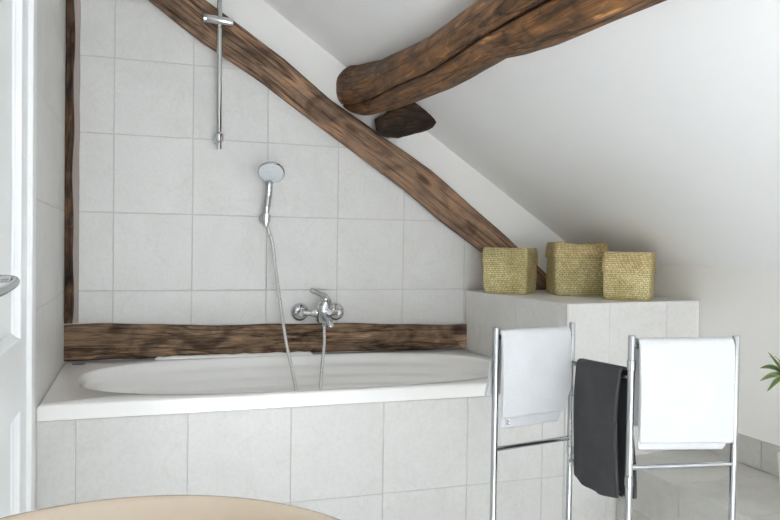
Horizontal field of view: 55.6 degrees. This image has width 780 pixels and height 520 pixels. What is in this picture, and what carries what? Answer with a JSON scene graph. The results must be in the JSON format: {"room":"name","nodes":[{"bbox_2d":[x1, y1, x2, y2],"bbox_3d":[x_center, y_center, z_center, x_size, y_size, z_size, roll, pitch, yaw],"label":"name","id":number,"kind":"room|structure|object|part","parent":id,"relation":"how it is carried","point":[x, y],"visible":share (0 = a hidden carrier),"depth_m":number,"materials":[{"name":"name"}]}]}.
{"room":"bathroom","nodes":[
{"label":"bathroom","id":0,"kind":"room"},
{"bbox_2d":[34,0,65,509],"bbox_3d":[-0.031,-0.283,-0.947,0.124,2.770,8.100,0,1,-19],"label":"wall","id":1,"kind":"structure","parent":0,"point":[51,14],"depth_m":2.39,"materials":[{"name":"white paint"}]},
{"bbox_2d":[0,0,36,517],"bbox_3d":[-0.739,-0.059,1.414,0.066,2.170,0.935,0,1,-19],"label":"door","id":2,"kind":"structure","parent":1,"relation":"in","point":[18,18],"depth_m":1.69,"materials":[{"name":"white paint"}]},
{"bbox_3d":[-0.679,0.046,1.269,0.044,0.031,0.327,0,1,-19],"label":"handle","id":3,"kind":"part","parent":2,"relation":"part of","materials":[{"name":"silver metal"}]},
{"bbox_3d":[-0.754,-0.059,1.409,0.034,2.170,0.935,0,1,-19],"label":"casing","id":4,"kind":"part","parent":2,"relation":"part of","materials":[{"name":"white paint"}]},
{"bbox_2d":[36,395,563,519],"bbox_3d":[-0.201,0.783,2.436,1.750,0.624,0.035,0,1,-19],"label":"bathtub surround","id":5,"kind":"structure","parent":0,"point":[426,459],"depth_m":2.42,"materials":[{"name":"grey tile"}]},
{"bbox_2d":[37,348,500,420],"bbox_3d":[-0.325,0.625,2.805,1.745,0.422,0.837,0,1,-19],"label":"bathtub","id":6,"kind":"object","parent":5,"relation":"on","point":[128,387],"visible":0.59,"depth_m":2.89,"materials":[{"name":"white ceramic"}]},
{"bbox_2d":[155,351,312,359],"bbox_3d":[-0.642,0.398,3.094,0.649,0.014,0.016,0,1,-19],"label":"bead","id":7,"kind":"object","parent":6,"relation":"on","point":[297,352],"visible":0.96,"depth_m":3.09},
{"bbox_2d":[64,0,564,363],"bbox_3d":[-0.151,-0.367,3.349,2.618,2.770,0.124,0,1,-19],"label":"wall","id":8,"kind":"structure","parent":0,"point":[171,231],"depth_m":3.12,"materials":[{"name":"white tile"}]},
{"bbox_2d":[64,0,80,323],"bbox_3d":[-1.240,-0.606,2.888,0.057,1.708,0.045,0,1,-19],"label":"post","id":9,"kind":"object","parent":8,"relation":"attached to","point":[73,7],"visible":0.98,"depth_m":2.88,"materials":[{"name":"brown wood"}]},
{"bbox_2d":[203,0,232,148],"bbox_3d":[-0.710,-0.812,3.037,0.119,0.715,0.096,0,1,-19],"label":"shower rail","id":10,"kind":"object","parent":8,"relation":"attached to","point":[220,21],"visible":1,"depth_m":3.02,"materials":[{"name":"silver metal"}]},
{"bbox_3d":[-0.700,-0.499,3.031,0.039,0.048,0.039,0,1,-19],"label":"bracket knob","id":11,"kind":"part","parent":10,"relation":"part of","materials":[{"name":"silver metal"}]},
{"bbox_2d":[64,323,466,360],"bbox_3d":[-0.463,0.331,3.176,1.720,0.148,0.035,0,1,-19],"label":"horizontal beam","id":12,"kind":"structure","parent":8,"relation":"attached to","point":[95,341],"depth_m":3.11,"materials":[{"name":"brown wood"}]},
{"bbox_2d":[257,161,325,390],"bbox_3d":[-0.412,0.127,3.053,0.294,1.056,0.246,1,1,-3],"label":"shower","id":13,"kind":"object","parent":8,"relation":"attached to","point":[271,172],"visible":0.85,"depth_m":3.08,"materials":[{"name":"silver metal"}]},
{"bbox_3d":[-0.502,-0.276,3.080,0.034,0.220,0.086,0,1,-26],"label":"handle","id":14,"kind":"part","parent":13,"relation":"part of","materials":[{"name":"silver metal"}]},
{"bbox_2d":[291,288,343,327],"bbox_3d":[-0.290,0.201,3.164,0.240,0.166,0.166,0,1,-19],"label":"mixer","id":15,"kind":"object","parent":8,"relation":"attached to","point":[325,312],"visible":1,"depth_m":3.17,"materials":[{"name":"silver metal"}]},
{"bbox_3d":[-0.300,0.162,3.165,0.106,0.089,0.057,0,1,-30],"label":"lever","id":16,"kind":"part","parent":15,"relation":"part of","materials":[{"name":"silver metal"}]},
{"bbox_3d":[-0.263,0.256,3.136,0.033,0.058,0.095,0,1,-25],"label":"spout","id":17,"kind":"part","parent":15,"relation":"part of","materials":[{"name":"silver metal"}]},
{"bbox_3d":[-0.262,0.223,3.151,0.027,0.028,0.025,0,1,-19],"label":"diverter knob","id":18,"kind":"part","parent":15,"relation":"part of","materials":[{"name":"silver metal"}]},
{"bbox_2d":[149,0,545,289],"bbox_3d":[-0.169,-0.594,3.252,2.201,1.461,0.037,0,1,-19],"label":"diagonal beam","id":19,"kind":"structure","parent":8,"relation":"attached to","point":[240,47],"depth_m":3.22,"materials":[{"name":"brown wood"}]},
{"bbox_2d":[263,0,779,270],"bbox_3d":[1.163,-0.783,-0.496,2.628,1.903,8.110,0,1,-19],"label":"ceiling","id":20,"kind":"structure","parent":0,"point":[656,128],"depth_m":2.45,"materials":[{"name":"white paint"}]},
{"bbox_2d":[336,0,666,114],"bbox_3d":[1.187,-0.617,-0.481,0.271,0.320,7.975,0,1,-19],"label":"wooden beam","id":21,"kind":"structure","parent":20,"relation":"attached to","point":[486,33],"depth_m":2.13,"materials":[{"name":"brown wood"}]},
{"bbox_2d":[375,103,435,137],"bbox_3d":[0.072,-0.623,3.221,0.262,0.195,0.184,0,1,-19],"label":"stub","id":22,"kind":"object","parent":21,"relation":"attached to","point":[410,119],"visible":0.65,"depth_m":3.15,"materials":[{"name":"brown wood"}]},
{"bbox_2d":[654,265,779,445],"bbox_3d":[2.357,0.601,-0.115,0.120,1.040,8.100,0,1,-19],"label":"wall","id":23,"kind":"structure","parent":0,"point":[744,303],"depth_m":2.75,"materials":[{"name":"white paint"}]},
{"bbox_2d":[706,433,779,476],"bbox_3d":[1.596,0.726,1.921,0.010,0.107,2.238,0,1,-19],"label":"baseboard","id":24,"kind":"structure","parent":23,"relation":"attached to","point":[752,452],"depth_m":2.69,"materials":[{"name":"grey tile"}]},
{"bbox_3d":[1.132,1.130,-0.465,2.618,0.080,8.200,0,1,-19],"label":"floor","id":25,"kind":"structure","parent":0,"visible":0},
{"bbox_2d":[0,495,339,519],"bbox_3d":[-0.207,0.651,0.547,0.464,0.800,0.480,0,1,-19],"label":"table","id":26,"kind":"object","parent":25,"relation":"on","point":[153,507],"visible":1,"depth_m":0.76,"materials":[{"name":"beige wood"}]},
{"bbox_2d":[464,290,698,519],"bbox_3d":[0.805,0.584,3.193,0.691,0.862,0.827,0,1,-19],"label":"tiled ledge","id":27,"kind":"object","parent":25,"relation":"on","point":[603,327],"visible":0.2,"depth_m":2.85,"materials":[{"name":"grey tile"}]},
{"bbox_2d":[482,247,537,293],"bbox_3d":[0.538,0.045,3.316,0.213,0.202,0.213,1,1,25],"label":"woven basket","id":28,"kind":"object","parent":27,"relation":"on","point":[505,270],"visible":1,"depth_m":3.23,"materials":[{"name":"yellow wicker"}]},
{"bbox_3d":[0.539,-0.017,3.314,0.212,0.079,0.212,1,1,25],"label":"basket lid","id":29,"kind":"part","parent":28,"relation":"part of","materials":[{"name":"wicker"}]},
{"bbox_2d":[545,242,608,295],"bbox_3d":[0.820,0.036,3.265,0.239,0.230,0.239,1,1,2],"label":"woven basket","id":30,"kind":"object","parent":27,"relation":"on","point":[573,269],"visible":0.94,"depth_m":3.15,"materials":[{"name":"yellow wicker"}]},
{"bbox_3d":[0.821,-0.044,3.264,0.237,0.070,0.238,1,1,1],"label":"basket lid","id":31,"kind":"part","parent":30,"relation":"part of","materials":[{"name":"beige wicker"}]},
{"bbox_2d":[602,251,655,300],"bbox_3d":[0.973,0.061,3.010,0.194,0.194,0.194,1,1,25],"label":"woven basket","id":32,"kind":"object","parent":27,"relation":"on","point":[627,275],"visible":1,"depth_m":2.93,"materials":[{"name":"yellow wicker"}]},
{"bbox_3d":[0.974,0.009,3.009,0.194,0.088,0.194,1,1,25],"label":"basket lid","id":33,"kind":"part","parent":32,"relation":"part of","materials":[{"name":"beige wicker"}]},
{"bbox_2d":[490,322,739,519],"bbox_3d":[0.547,0.603,1.828,0.556,0.868,0.256,2,1,33],"label":"towel rack","id":34,"kind":"object","parent":25,"relation":"on","point":[632,345],"visible":0.84,"depth_m":1.73,"materials":[{"name":"silver metal"}]},
{"bbox_3d":[0.262,0.595,1.874,0.017,0.851,0.017,0,1,-19],"label":"post","id":35,"kind":"part","parent":34,"relation":"part of","materials":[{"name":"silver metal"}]},
{"bbox_2d":[484,326,571,428],"bbox_3d":[0.361,0.301,1.923,0.259,0.250,0.050,0,1,-30],"label":"bath towel","id":36,"kind":"object","parent":34,"relation":"hanging from","point":[535,364],"visible":0.96,"depth_m":1.91,"materials":[{"name":"white fabric"}]},
{"bbox_3d":[0.485,0.595,2.003,0.017,0.853,0.017,0,1,-19],"label":"post","id":37,"kind":"part","parent":34,"relation":"part of","materials":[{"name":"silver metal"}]},
{"bbox_2d":[573,358,636,498],"bbox_3d":[0.529,0.411,1.832,0.069,0.330,0.230,1,1,-10],"label":"bath towel","id":38,"kind":"object","parent":34,"relation":"hanging from","point":[600,391],"visible":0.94,"depth_m":1.79,"materials":[{"name":"grey fabric"}]},
{"bbox_3d":[0.545,0.600,1.693,0.017,0.856,0.017,0,1,-19],"label":"post","id":39,"kind":"part","parent":34,"relation":"part of","materials":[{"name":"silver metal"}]},
{"bbox_2d":[634,337,734,449],"bbox_3d":[0.677,0.308,1.707,0.234,0.258,0.050,1,1,-9],"label":"bath towel","id":40,"kind":"object","parent":34,"relation":"hanging from","point":[684,399],"visible":0.98,"depth_m":1.69,"materials":[{"name":"white fabric"}]},
{"bbox_3d":[0.801,0.604,1.734,0.017,0.854,0.017,0,1,-19],"label":"post","id":41,"kind":"part","parent":34,"relation":"part of","materials":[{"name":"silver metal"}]},
{"bbox_2d":[617,450,779,519],"bbox_3d":[1.401,0.923,1.855,0.416,0.292,2.255,0,1,-19],"label":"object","id":42,"kind":"structure","parent":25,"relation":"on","point":[682,493],"depth_m":2.54,"materials":[{"name":"grey tile"}]},
{"bbox_2d":[760,352,779,480],"bbox_3d":[1.209,0.521,2.215,0.219,0.493,0.146,0,1,-19],"label":"potted plant","id":43,"kind":"object","parent":42,"relation":"on","point":[776,374],"visible":1,"depth_m":2.20,"materials":[{"name":"green plant"}]},
{"bbox_3d":[1.244,0.680,2.229,0.142,0.176,0.142,0,1,-19],"label":"pot","id":44,"kind":"part","parent":43,"relation":"part of","materials":[{"name":"white ceramic"}]}
]}

